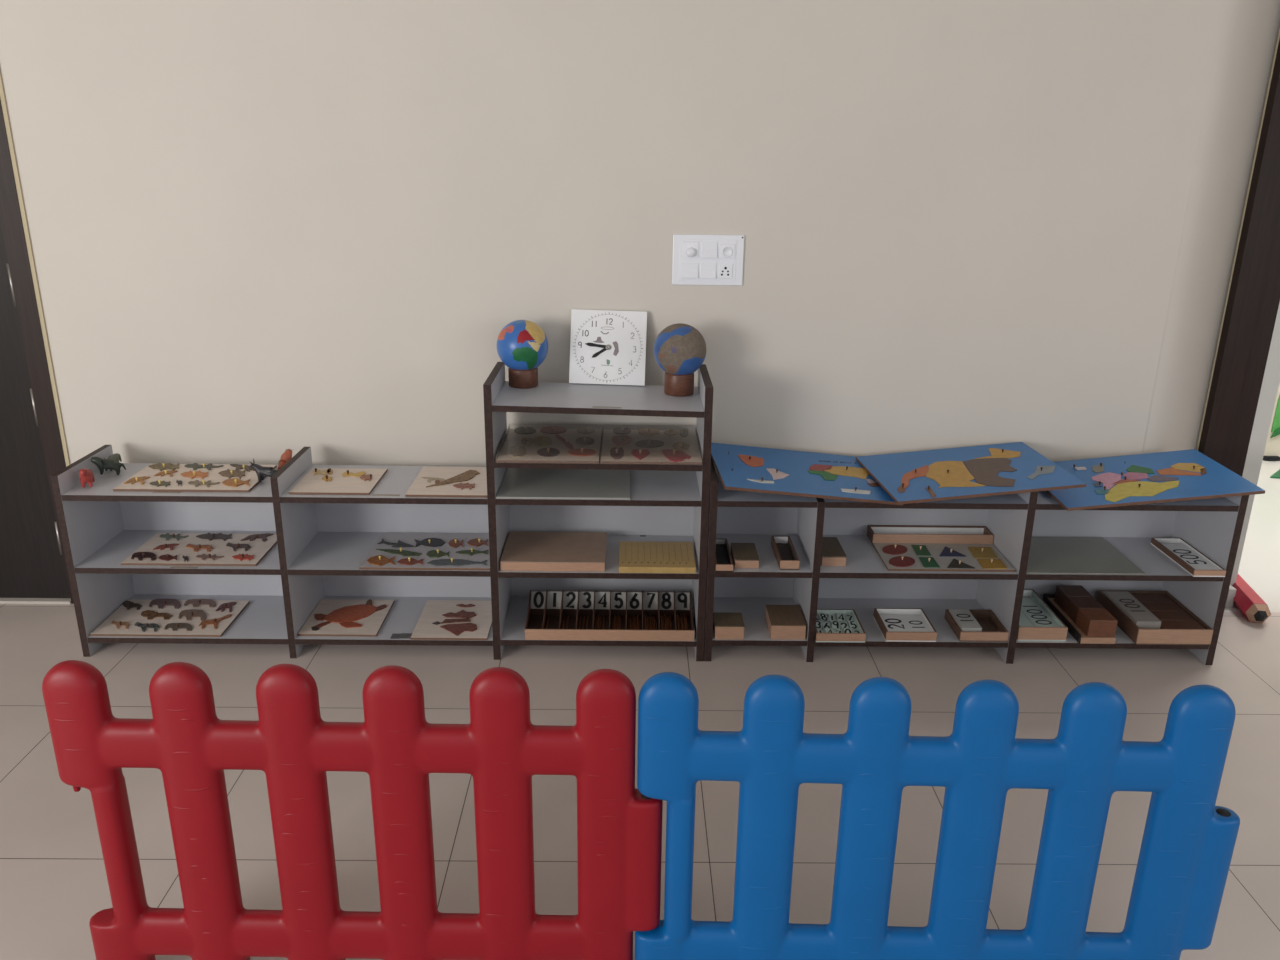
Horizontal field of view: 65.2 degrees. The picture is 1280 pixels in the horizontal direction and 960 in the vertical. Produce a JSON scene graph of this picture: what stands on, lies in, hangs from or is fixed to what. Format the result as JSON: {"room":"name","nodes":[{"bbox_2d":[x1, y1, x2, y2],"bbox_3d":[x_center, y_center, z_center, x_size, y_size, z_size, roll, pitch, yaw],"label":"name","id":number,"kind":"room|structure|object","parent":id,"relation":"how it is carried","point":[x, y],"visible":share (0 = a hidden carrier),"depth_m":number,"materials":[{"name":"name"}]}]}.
{"room":"children's room","nodes":[
{"label":"children's room","id":0,"kind":"room"},
{"bbox_2d":[0,0,1279,468],"bbox_3d":[0.025,-0.942,3.284,3.992,2.900,0.200,1,19,-1],"label":"wall","id":1,"kind":"structure","parent":0,"point":[259,230],"depth_m":3.20,"materials":[{"name":"beige paint"}]},
{"bbox_2d":[0,69,69,466],"bbox_3d":[-1.971,-0.554,3.292,0.013,2.110,0.006,1,19,-1],"label":"trim","id":2,"kind":"structure","parent":1,"relation":"attached to","point":[2,93],"depth_m":3.24,"materials":[{"name":"paint"}]},
{"bbox_2d":[0,598,70,603],"bbox_3d":[-2.513,0.428,3.645,0.908,0.010,0.072,1,19,-1],"label":"trim","id":3,"kind":"structure","parent":1,"relation":"attached to","point":[2,600],"depth_m":3.62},
{"bbox_2d":[672,234,744,285],"bbox_3d":[0.221,-0.713,3.246,0.231,0.162,0.022,1,19,-1],"label":"switchboard","id":4,"kind":"object","parent":1,"relation":"attached to","point":[698,259],"visible":1,"depth_m":3.25,"materials":[{"name":"white plastic"}]},
{"bbox_2d":[681,263,697,277],"bbox_3d":[0.162,-0.681,3.253,0.053,0.046,0.008,1,19,-1],"label":"rocker switch","id":5,"kind":"object","parent":4,"relation":"attached to","point":[688,270],"depth_m":3.25,"materials":[{"name":"white plastic"}]},
{"bbox_2d":[700,263,715,278],"bbox_3d":[0.222,-0.680,3.254,0.051,0.047,0.008,1,19,-1],"label":"rocker switch","id":6,"kind":"object","parent":4,"relation":"attached to","point":[707,270],"depth_m":3.25,"materials":[{"name":"white plastic"}]},
{"bbox_2d":[701,242,716,257],"bbox_3d":[0.224,-0.744,3.232,0.052,0.050,0.008,1,19,-1],"label":"rocker switch","id":7,"kind":"object","parent":4,"relation":"attached to","point":[708,249],"depth_m":3.23,"materials":[{"name":"white plastic"}]},
{"bbox_2d":[719,264,732,278],"bbox_3d":[0.279,-0.680,3.257,0.044,0.047,0.003,1,19,-1],"label":"socket","id":8,"kind":"object","parent":4,"relation":"attached to","point":[725,270],"depth_m":3.26,"materials":[{"name":"white plastic"}]},
{"bbox_2d":[0,460,1279,959],"bbox_3d":[0.172,1.196,1.629,10.400,0.100,8.500,1,19,-1],"label":"floor","id":9,"kind":"structure","parent":0,"point":[53,877],"depth_m":2.64,"materials":[{"name":"beige tile"}]},
{"bbox_2d":[50,445,492,657],"bbox_3d":[-1.141,0.234,3.320,1.330,0.619,0.335,1,19,-1],"label":"shelf unit","id":10,"kind":"object","parent":9,"relation":"on","point":[323,541],"visible":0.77,"depth_m":3.32,"materials":[{"name":"white laminate"}]},
{"bbox_2d":[78,468,94,487],"bbox_3d":[-1.736,-0.014,3.138,0.033,0.068,0.108,-6,20,-19],"label":"animal","id":11,"kind":"object","parent":10,"relation":"on","point":[86,475],"visible":1,"depth_m":3.11},
{"bbox_2d":[91,457,125,474],"bbox_3d":[-1.722,-0.047,3.242,0.098,0.066,0.030,-6,20,-20],"label":"animal","id":12,"kind":"object","parent":10,"relation":"on","point":[102,464],"visible":1,"depth_m":3.23},
{"bbox_2d":[105,453,121,470],"bbox_3d":[-1.743,-0.060,3.310,0.027,0.047,0.092,3,19,6],"label":"animal","id":13,"kind":"object","parent":10,"relation":"on","point":[116,457],"visible":0.5,"depth_m":3.31},
{"bbox_2d":[90,598,249,636],"bbox_3d":[-1.571,0.454,3.364,0.423,0.024,0.264,1,19,-1],"label":"board","id":14,"kind":"object","parent":10,"relation":"on","point":[167,617],"visible":1,"depth_m":3.35,"materials":[{"name":"brown wood"}]},
{"bbox_2d":[113,462,276,491],"bbox_3d":[-1.430,-0.017,3.240,0.421,0.024,0.267,1,19,-1],"label":"board","id":15,"kind":"object","parent":10,"relation":"on","point":[168,477],"visible":0.98,"depth_m":3.21,"materials":[{"name":"brown wood"}]},
{"bbox_2d":[121,533,276,565],"bbox_3d":[-1.435,0.220,3.298,0.428,0.024,0.260,1,19,-1],"label":"board","id":16,"kind":"object","parent":10,"relation":"on","point":[177,549],"visible":0.99,"depth_m":3.28,"materials":[{"name":"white wood"}]},
{"bbox_2d":[249,458,277,481],"bbox_3d":[-1.194,-0.030,3.198,0.099,0.073,0.036,1,19,-1],"label":"animal","id":17,"kind":"object","parent":10,"relation":"on","point":[261,471],"visible":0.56,"depth_m":3.19},
{"bbox_2d":[277,449,291,469],"bbox_3d":[-1.166,-0.057,3.288,0.034,0.068,0.106,1,19,-1],"label":"animal","id":18,"kind":"object","parent":10,"relation":"on","point":[286,456],"visible":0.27,"depth_m":3.28},
{"bbox_2d":[289,468,387,494],"bbox_3d":[-0.966,-0.004,3.220,0.249,0.024,0.245,1,19,-1],"label":"board","id":19,"kind":"object","parent":10,"relation":"on","point":[318,481],"visible":1,"depth_m":3.20,"materials":[{"name":"brown wood"}]},
{"bbox_2d":[298,599,394,636],"bbox_3d":[-0.988,0.462,3.382,0.256,0.011,0.263,1,19,-1],"label":"board","id":20,"kind":"object","parent":10,"relation":"on","point":[330,617],"visible":1,"depth_m":3.36,"materials":[{"name":"brown wood"}]},
{"bbox_2d":[359,533,489,569],"bbox_3d":[-0.682,0.227,3.304,0.413,0.024,0.291,1,19,-1],"label":"board","id":21,"kind":"object","parent":10,"relation":"on","point":[391,551],"visible":0.98,"depth_m":3.27,"materials":[{"name":"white wood"}]},
{"bbox_2d":[405,467,486,497],"bbox_3d":[-0.600,0.003,3.232,0.255,0.011,0.284,1,19,-1],"label":"board","id":22,"kind":"object","parent":10,"relation":"on","point":[430,481],"visible":0.92,"depth_m":3.20,"materials":[{"name":"brown wood"}]},
{"bbox_2d":[411,600,491,639],"bbox_3d":[-0.621,0.469,3.377,0.248,0.011,0.282,1,19,-1],"label":"board","id":23,"kind":"object","parent":10,"relation":"on","point":[439,619],"visible":0.91,"depth_m":3.35,"materials":[{"name":"brown wood"}]},
{"bbox_2d":[42,660,662,959],"bbox_3d":[-0.517,0.670,1.895,1.118,0.712,0.059,1,19,0],"label":"fence","id":24,"kind":"object","parent":9,"relation":"on","point":[619,828],"visible":1,"depth_m":1.85,"materials":[{"name":"red plastic"}]},
{"bbox_2d":[483,362,712,660],"bbox_3d":[-0.131,0.102,3.283,0.686,0.917,0.335,1,19,-1],"label":"shelf unit","id":25,"kind":"object","parent":9,"relation":"on","point":[667,503],"visible":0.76,"depth_m":3.22,"materials":[{"name":"white laminate"}]},
{"bbox_2d":[497,320,547,387],"bbox_3d":[-0.377,-0.409,3.219,0.165,0.212,0.165,-1,19,-4],"label":"globe","id":26,"kind":"object","parent":25,"relation":"on","point":[522,345],"visible":1,"depth_m":3.16,"materials":[{"name":"blue paint"}]},
{"bbox_2d":[496,424,602,463],"bbox_3d":[-0.282,-0.122,3.215,0.314,0.025,0.384,1,19,-1],"label":"board","id":27,"kind":"object","parent":25,"relation":"on","point":[550,444],"visible":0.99,"depth_m":3.18,"materials":[{"name":"brown wood"}]},
{"bbox_2d":[500,531,606,570],"bbox_3d":[-0.279,0.234,3.298,0.333,0.032,0.260,1,19,-1],"label":"lidded box","id":28,"kind":"object","parent":25,"relation":"on","point":[523,551],"visible":1,"depth_m":3.25,"materials":[{"name":"beige wood"}]},
{"bbox_2d":[496,468,629,499],"bbox_3d":[-0.239,0.006,3.244,0.414,0.007,0.320,1,19,-1],"label":"board","id":29,"kind":"object","parent":25,"relation":"on","point":[517,483],"visible":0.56,"depth_m":3.21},
{"bbox_2d":[569,309,646,385],"bbox_3d":[-0.105,-0.436,3.294,0.255,0.239,0.093,1,19,-1],"label":"clock","id":30,"kind":"object","parent":25,"relation":"on","point":[608,347],"visible":1,"depth_m":3.29,"materials":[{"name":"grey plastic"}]},
{"bbox_2d":[593,327,612,342],"bbox_3d":[-0.120,-0.477,3.288,0.070,0.051,0.017,1,19,-1],"label":"picture","id":31,"kind":"object","parent":30,"relation":"attached to","point":[600,334],"depth_m":3.29,"materials":[{"name":"paint"}]},
{"bbox_2d":[613,341,618,355],"bbox_3d":[-0.080,-0.432,3.287,0.021,0.046,0.016,1,19,-1],"label":"picture","id":32,"kind":"object","parent":30,"relation":"attached to","point":[615,343],"depth_m":3.29,"materials":[{"name":"paint"}]},
{"bbox_2d":[525,590,694,640],"bbox_3d":[-0.099,0.447,3.338,0.550,0.084,0.217,1,19,-1],"label":"box","id":33,"kind":"object","parent":25,"relation":"on","point":[556,605],"visible":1,"depth_m":3.40,"materials":[{"name":"beige wood"}]},
{"bbox_2d":[644,614,645,629],"bbox_3d":[0.017,0.477,3.324,0.006,0.005,0.148,1,19,-1],"label":"spindle","id":34,"kind":"object","parent":33,"relation":"in","point":[644,614],"visible":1,"depth_m":3.33,"materials":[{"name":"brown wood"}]},
{"bbox_2d":[600,425,702,464],"bbox_3d":[0.033,-0.118,3.216,0.312,0.025,0.379,1,19,-1],"label":"board","id":35,"kind":"object","parent":25,"relation":"on","point":[621,445],"visible":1,"depth_m":3.18,"materials":[{"name":"brown wood"}]},
{"bbox_2d":[619,541,695,572],"bbox_3d":[0.054,0.251,3.274,0.244,0.021,0.216,1,19,-1],"label":"board","id":36,"kind":"object","parent":25,"relation":"on","point":[634,557],"visible":1,"depth_m":3.24,"materials":[{"name":"yellow wood"}]},
{"bbox_2d":[654,323,705,395],"bbox_3d":[0.127,-0.386,3.181,0.167,0.223,0.167,-17,25,-42],"label":"globe","id":37,"kind":"object","parent":25,"relation":"on","point":[679,348],"visible":1,"depth_m":3.12,"materials":[{"name":"paint"}]},
{"bbox_2d":[635,672,1239,959],"bbox_3d":[0.545,0.691,1.875,1.104,0.712,0.059,1,19,1],"label":"fence","id":38,"kind":"object","parent":9,"relation":"on","point":[1188,843],"visible":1,"depth_m":1.82,"materials":[{"name":"blue plastic"}]},
{"bbox_2d":[704,458,1248,664],"bbox_3d":[1.049,0.255,3.342,1.672,0.619,0.335,1,19,-1],"label":"shelf unit","id":39,"kind":"object","parent":9,"relation":"on","point":[1212,526],"visible":0.45,"depth_m":3.32,"materials":[{"name":"white laminate"}]},
{"bbox_2d":[715,538,732,571],"bbox_3d":[0.267,0.244,3.275,0.055,0.024,0.225,1,19,-1],"label":"open box","id":40,"kind":"object","parent":39,"relation":"on","point":[723,559],"visible":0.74,"depth_m":3.26,"materials":[{"name":"beige wood"}]},
{"bbox_2d":[713,612,744,639],"bbox_3d":[0.290,0.480,3.293,0.096,0.049,0.099,1,19,-1],"label":"lidded box","id":41,"kind":"object","parent":39,"relation":"on","point":[726,625],"visible":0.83,"depth_m":3.25,"materials":[{"name":"beige wood"}]},
{"bbox_2d":[731,543,758,567],"bbox_3d":[0.341,0.246,3.262,0.079,0.030,0.143,1,19,-1],"label":"lidded box","id":42,"kind":"object","parent":39,"relation":"on","point":[744,555],"visible":1,"depth_m":3.22,"materials":[{"name":"beige wood"}]},
{"bbox_2d":[771,536,799,569],"bbox_3d":[0.476,0.238,3.291,0.061,0.031,0.218,1,19,-1],"label":"open box","id":43,"kind":"object","parent":39,"relation":"on","point":[786,556],"visible":1,"depth_m":3.29,"materials":[{"name":"beige wood"}]},
{"bbox_2d":[765,605,806,639],"bbox_3d":[0.482,0.471,3.322,0.114,0.053,0.151,1,19,-1],"label":"lidded box","id":44,"kind":"object","parent":39,"relation":"on","point":[782,621],"visible":1,"depth_m":3.27,"materials":[{"name":"beige wood"}]},
{"bbox_2d":[711,443,902,507],"bbox_3d":[0.520,-0.009,3.176,0.558,0.096,0.494,-1,19,-5],"label":"board","id":45,"kind":"object","parent":39,"relation":"on","point":[738,467],"visible":0.91,"depth_m":3.18,"materials":[{"name":"blue paint"}]},
{"bbox_2d":[821,537,846,565],"bbox_3d":[0.624,0.235,3.299,0.079,0.034,0.168,1,19,-1],"label":"lidded box","id":46,"kind":"object","parent":39,"relation":"on","point":[832,554],"visible":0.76,"depth_m":3.24,"materials":[{"name":"beige wood"}]},
{"bbox_2d":[815,609,865,642],"bbox_3d":[0.650,0.483,3.327,0.160,0.031,0.182,1,19,-1],"label":"open box","id":47,"kind":"object","parent":39,"relation":"on","point":[819,637],"visible":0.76,"depth_m":3.25,"materials":[{"name":"beige wood"}]},
{"bbox_2d":[816,620,821,629],"bbox_3d":[0.591,0.481,3.325,0.026,0.011,0.047,3,19,8],"label":"number card","id":48,"kind":"object","parent":47,"relation":"in","point":[818,623],"visible":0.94,"depth_m":3.33,"materials":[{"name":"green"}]},
{"bbox_2d":[818,613,828,620],"bbox_3d":[0.620,0.463,3.379,0.026,0.010,0.047,-2,19,-8],"label":"number card","id":49,"kind":"object","parent":47,"relation":"in","point":[823,616],"visible":1,"depth_m":3.38,"materials":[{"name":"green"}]},
{"bbox_2d":[822,622,830,630],"bbox_3d":[0.621,0.487,3.328,0.027,0.010,0.048,1,19,-1],"label":"number card","id":50,"kind":"object","parent":47,"relation":"in","point":[824,624],"visible":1,"depth_m":3.33,"materials":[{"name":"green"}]},
{"bbox_2d":[825,628,833,632],"bbox_3d":[0.621,0.499,3.272,0.026,0.011,0.047,0,19,-4],"label":"number card","id":51,"kind":"object","parent":47,"relation":"in","point":[828,630],"visible":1,"depth_m":3.28,"materials":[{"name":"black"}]},
{"bbox_2d":[828,614,835,622],"bbox_3d":[0.650,0.469,3.381,0.026,0.011,0.047,3,19,6],"label":"number card","id":52,"kind":"object","parent":47,"relation":"in","point":[830,617],"visible":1,"depth_m":3.39,"materials":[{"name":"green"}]},
{"bbox_2d":[831,620,839,629],"bbox_3d":[0.650,0.481,3.326,0.026,0.010,0.047,3,19,7],"label":"number card","id":53,"kind":"object","parent":47,"relation":"in","point":[835,624],"visible":1,"depth_m":3.33,"materials":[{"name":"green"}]},
{"bbox_2d":[836,613,845,621],"bbox_3d":[0.679,0.464,3.380,0.026,0.010,0.047,2,19,3],"label":"number card","id":54,"kind":"object","parent":47,"relation":"in","point":[840,616],"visible":1,"depth_m":3.38,"materials":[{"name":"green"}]},
{"bbox_2d":[839,622,848,630],"bbox_3d":[0.679,0.487,3.328,0.026,0.011,0.047,0,19,-3],"label":"number card","id":55,"kind":"object","parent":47,"relation":"in","point":[843,625],"visible":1,"depth_m":3.33,"materials":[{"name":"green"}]},
{"bbox_2d":[844,628,851,632],"bbox_3d":[0.680,0.500,3.273,0.026,0.009,0.047,3,19,8],"label":"number card","id":56,"kind":"object","parent":47,"relation":"in","point":[846,630],"visible":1,"depth_m":3.28,"materials":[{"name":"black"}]},
{"bbox_2d":[845,615,853,622],"bbox_3d":[0.709,0.470,3.382,0.026,0.009,0.047,3,19,6],"label":"number card","id":57,"kind":"object","parent":47,"relation":"in","point":[848,617],"visible":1,"depth_m":3.38,"materials":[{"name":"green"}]},
{"bbox_2d":[848,621,858,628],"bbox_3d":[0.709,0.482,3.327,0.027,0.009,0.048,1,19,-1],"label":"number card","id":58,"kind":"object","parent":47,"relation":"in","point":[853,625],"visible":1,"depth_m":3.33,"materials":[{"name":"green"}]},
{"bbox_2d":[873,608,936,641],"bbox_3d":[0.881,0.482,3.336,0.164,0.033,0.180,1,19,-1],"label":"open box","id":59,"kind":"object","parent":39,"relation":"on","point":[889,636],"visible":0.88,"depth_m":3.27,"materials":[{"name":"beige wood"}]},
{"bbox_2d":[879,614,910,631],"bbox_3d":[0.846,0.478,3.324,0.078,0.002,0.144,1,19,-1],"label":"number card","id":60,"kind":"object","parent":59,"relation":"in","point":[893,622],"visible":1,"depth_m":3.33,"materials":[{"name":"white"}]},
{"bbox_2d":[901,615,931,631],"bbox_3d":[0.921,0.483,3.328,0.071,0.002,0.148,1,19,-1],"label":"number card","id":61,"kind":"object","parent":59,"relation":"in","point":[915,623],"visible":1,"depth_m":3.34,"materials":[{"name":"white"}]},
{"bbox_2d":[867,525,1015,571],"bbox_3d":[0.996,0.225,3.335,0.409,0.040,0.305,1,19,-1],"label":"tray","id":62,"kind":"object","parent":39,"relation":"on","point":[899,547],"visible":1,"depth_m":3.35,"materials":[{"name":"brown wood"}]},
{"bbox_2d":[856,442,1085,504],"bbox_3d":[1.041,-0.031,3.212,0.581,0.066,0.437,-1,19,-5],"label":"board","id":63,"kind":"object","parent":39,"relation":"on","point":[1005,468],"visible":1,"depth_m":3.17,"materials":[{"name":"blue paint"}]},
{"bbox_2d":[945,609,1008,641],"bbox_3d":[1.120,0.484,3.338,0.156,0.033,0.170,1,19,-1],"label":"open box","id":64,"kind":"object","parent":39,"relation":"on","point":[993,630],"visible":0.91,"depth_m":3.32,"materials":[{"name":"beige wood"}]},
{"bbox_2d":[949,609,981,631],"bbox_3d":[1.083,0.477,3.339,0.066,0.036,0.142,1,19,-1],"label":"number card","id":65,"kind":"object","parent":64,"relation":"in","point":[964,618],"visible":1,"depth_m":3.32,"materials":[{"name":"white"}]},
{"bbox_2d":[1017,589,1067,640],"bbox_3d":[1.313,0.456,3.406,0.159,0.048,0.299,1,19,-1],"label":"open box","id":66,"kind":"object","parent":39,"relation":"on","point":[1024,633],"visible":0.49,"depth_m":3.27,"materials":[{"name":"beige wood"}]},
{"bbox_2d":[1019,611,1033,626],"bbox_3d":[1.271,0.463,3.404,0.061,0.026,0.276,1,19,-1],"label":"number card","id":67,"kind":"object","parent":66,"relation":"in","point":[1024,621],"visible":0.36,"depth_m":3.33,"materials":[{"name":"white paper"}]},
{"bbox_2d":[1021,598,1059,626],"bbox_3d":[1.345,0.467,3.395,0.082,0.026,0.256,1,19,-1],"label":"number card","id":68,"kind":"object","parent":66,"relation":"in","point":[1036,614],"visible":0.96,"depth_m":3.39,"materials":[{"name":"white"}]},
{"bbox_2d":[1043,594,1115,643],"bbox_3d":[1.488,0.468,3.399,0.117,0.034,0.309,1,19,-1],"label":"tray","id":69,"kind":"object","parent":39,"relation":"on","point":[1074,630],"visible":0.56,"depth_m":3.31,"materials":[{"name":"beige wood"}]},
{"bbox_2d":[1054,585,1092,611],"bbox_3d":[1.500,0.410,3.464,0.091,0.060,0.091,1,19,-1],"label":"cube","id":70,"kind":"object","parent":69,"relation":"on","point":[1062,592],"visible":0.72,"depth_m":3.46,"materials":[{"name":"brown wood"}]},
{"bbox_2d":[1065,597,1103,623],"bbox_3d":[1.500,0.439,3.377,0.091,0.060,0.091,1,19,-1],"label":"cube","id":71,"kind":"object","parent":69,"relation":"on","point":[1073,604],"visible":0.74,"depth_m":3.37,"materials":[{"name":"brown wood"}]},
{"bbox_2d":[1076,608,1117,636],"bbox_3d":[1.501,0.469,3.291,0.091,0.060,0.091,1,19,-1],"label":"cube","id":72,"kind":"object","parent":69,"relation":"on","point":[1094,622],"visible":1,"depth_m":3.26,"materials":[{"name":"brown wood"}]},
{"bbox_2d":[1026,537,1145,574],"bbox_3d":[1.421,0.249,3.336,0.383,0.004,0.314,1,19,-1],"label":"sheet","id":73,"kind":"object","parent":39,"relation":"on","point":[1047,555],"visible":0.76,"depth_m":3.30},
{"bbox_2d":[1097,590,1212,644],"bbox_3d":[1.736,0.463,3.391,0.242,0.054,0.300,1,19,-1],"label":"open box","id":74,"kind":"object","parent":39,"relation":"on","point":[1139,636],"visible":0.61,"depth_m":3.26,"materials":[{"name":"beige wood"}]},
{"bbox_2d":[1104,591,1160,628],"bbox_3d":[1.663,0.454,3.390,0.081,0.061,0.233,1,19,-1],"label":"number card","id":75,"kind":"object","parent":74,"relation":"in","point":[1128,604],"visible":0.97,"depth_m":3.35,"materials":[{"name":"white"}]},
{"bbox_3d":[1.776,0.511,3.300,0.139,0.014,0.068,1,19,-1],"label":"wooden plate","id":76,"kind":"object","parent":74,"relation":"in","visible":0},
{"bbox_3d":[1.777,0.497,3.295,0.139,0.014,0.068,1,19,-1],"label":"wooden plate","id":77,"kind":"object","parent":76,"relation":"on","visible":0},
{"bbox_2d":[1160,620,1205,628],"bbox_3d":[1.777,0.482,3.291,0.139,0.014,0.068,1,19,-1],"label":"wooden plate","id":78,"kind":"object","parent":77,"relation":"on","point":[1165,624],"visible":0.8,"depth_m":3.29,"materials":[{"name":"brown wood"}]},
{"bbox_3d":[1.776,0.489,3.366,0.139,0.014,0.068,1,19,-1],"label":"wooden plate","id":79,"kind":"object","parent":74,"relation":"in","visible":0},
{"bbox_3d":[1.776,0.475,3.361,0.139,0.014,0.068,1,19,-1],"label":"wooden plate","id":80,"kind":"object","parent":79,"relation":"on","visible":0},
{"bbox_2d":[1150,611,1194,619],"bbox_3d":[1.776,0.461,3.356,0.139,0.014,0.068,1,19,-1],"label":"wooden plate","id":81,"kind":"object","parent":80,"relation":"on","point":[1161,615],"visible":0.56,"depth_m":3.35,"materials":[{"name":"brown wood"}]},
{"bbox_3d":[1.775,0.467,3.431,0.139,0.014,0.068,1,19,-1],"label":"wooden plate","id":82,"kind":"object","parent":74,"relation":"in","visible":0},
{"bbox_3d":[1.776,0.453,3.426,0.139,0.014,0.068,1,19,-1],"label":"wooden plate","id":83,"kind":"object","parent":82,"relation":"on","visible":0},
{"bbox_2d":[1140,602,1183,610],"bbox_3d":[1.776,0.439,3.422,0.139,0.014,0.068,1,19,-1],"label":"wooden plate","id":84,"kind":"object","parent":83,"relation":"on","point":[1151,606],"visible":0.56,"depth_m":3.42,"materials":[{"name":"brown wood"}]},
{"bbox_3d":[1.775,0.445,3.497,0.139,0.014,0.068,1,19,-1],"label":"wooden plate","id":85,"kind":"object","parent":74,"relation":"in","visible":0},
{"bbox_3d":[1.775,0.431,3.492,0.139,0.014,0.068,1,19,-1],"label":"wooden plate","id":86,"kind":"object","parent":85,"relation":"on","visible":0},
{"bbox_2d":[1131,594,1173,601],"bbox_3d":[1.775,0.417,3.487,0.139,0.014,0.068,1,19,-1],"label":"wooden plate","id":87,"kind":"object","parent":86,"relation":"on","point":[1140,597],"visible":0.56,"depth_m":3.48,"materials":[{"name":"brown wood"}]},
{"bbox_2d":[1046,449,1264,510],"bbox_3d":[1.589,-0.006,3.213,0.590,0.082,0.421,1,19,-1],"label":"board","id":88,"kind":"object","parent":39,"relation":"on","point":[1182,475],"visible":0.97,"depth_m":3.16,"materials":[{"name":"blue paint"}]},
{"bbox_2d":[1150,538,1225,576],"bbox_3d":[1.809,0.253,3.310,0.101,0.022,0.279,1,19,-1],"label":"open box","id":89,"kind":"object","parent":39,"relation":"on","point":[1156,542],"visible":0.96,"depth_m":3.28,"materials":[{"name":"beige wood"}]},
{"bbox_2d":[1161,543,1219,569],"bbox_3d":[1.809,0.258,3.297,0.087,0.011,0.234,1,19,-1],"label":"number card","id":90,"kind":"object","parent":89,"relation":"in","point":[1184,552],"visible":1,"depth_m":3.30,"materials":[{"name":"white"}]},
{"bbox_2d":[1233,574,1270,622],"bbox_3d":[2.237,0.433,3.709,0.086,0.074,0.348,4,19,10],"label":"pencil","id":91,"kind":"object","parent":9,"relation":"on","point":[1249,603],"visible":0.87,"depth_m":3.61,"materials":[{"name":"red paint"}]},
{"bbox_2d":[1270,470,1279,478],"bbox_3d":[3.538,-0.043,5.287,0.576,0.008,0.204,-6,20,-19],"label":"mat","id":92,"kind":"object","parent":9,"relation":"on","point":[1277,474],"visible":1,"depth_m":5.21,"materials":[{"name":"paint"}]},
{"bbox_2d":[1264,383,1279,456],"bbox_3d":[3.611,-1.500,5.089,3.700,2.900,0.113,1,19,-1],"label":"wall","id":93,"kind":"structure","parent":0,"point":[1272,448],"depth_m":5.45,"materials":[{"name":"paint"}]},
{"bbox_2d":[1263,456,1279,460],"bbox_3d":[3.462,-0.116,5.487,0.085,0.026,0.035,1,19,-1],"label":"wall socket","id":94,"kind":"object","parent":93,"relation":"attached to","point":[1265,458],"visible":0.91,"depth_m":5.47,"materials":[{"name":"black plastic"}]},
{"bbox_3d":[-3.497,-0.966,3.219,3.055,2.900,0.140,1,19,-1],"label":"wall","id":95,"kind":"structure","parent":0,"visible":0},
{"bbox_2d":[0,220,69,597],"bbox_3d":[-2.499,-0.528,3.302,0.912,2.018,0.095,1,19,-1],"label":"door","id":96,"kind":"structure","parent":95,"relation":"in","point":[31,557],"depth_m":3.50,"materials":[{"name":"brown laminate"}]},
{"bbox_2d":[0,100,73,603],"bbox_3d":[-2.501,-0.570,3.334,1.047,2.100,0.108,1,19,-1],"label":"trim","id":97,"kind":"structure","parent":95,"relation":"attached to","point":[10,214],"depth_m":3.29,"materials":[{"name":"brown wood"}]},
{"bbox_3d":[2.998,-0.914,3.315,1.953,2.900,0.200,1,19,-1],"label":"wall","id":98,"kind":"structure","parent":0,"visible":0},
{"bbox_2d":[1197,29,1279,476],"bbox_3d":[2.641,-0.573,3.481,1.250,2.140,0.128,1,19,-1],"label":"trim","id":99,"kind":"structure","parent":98,"relation":"attached to","point":[1253,301],"depth_m":3.42,"materials":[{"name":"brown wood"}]},
{"bbox_2d":[1225,302,1279,607],"bbox_3d":[2.207,-0.531,3.464,0.061,2.060,0.180,1,19,-1],"label":"trim","id":100,"kind":"structure","parent":98,"relation":"attached to","point":[1271,379],"depth_m":3.55,"materials":[{"name":"white paint"}]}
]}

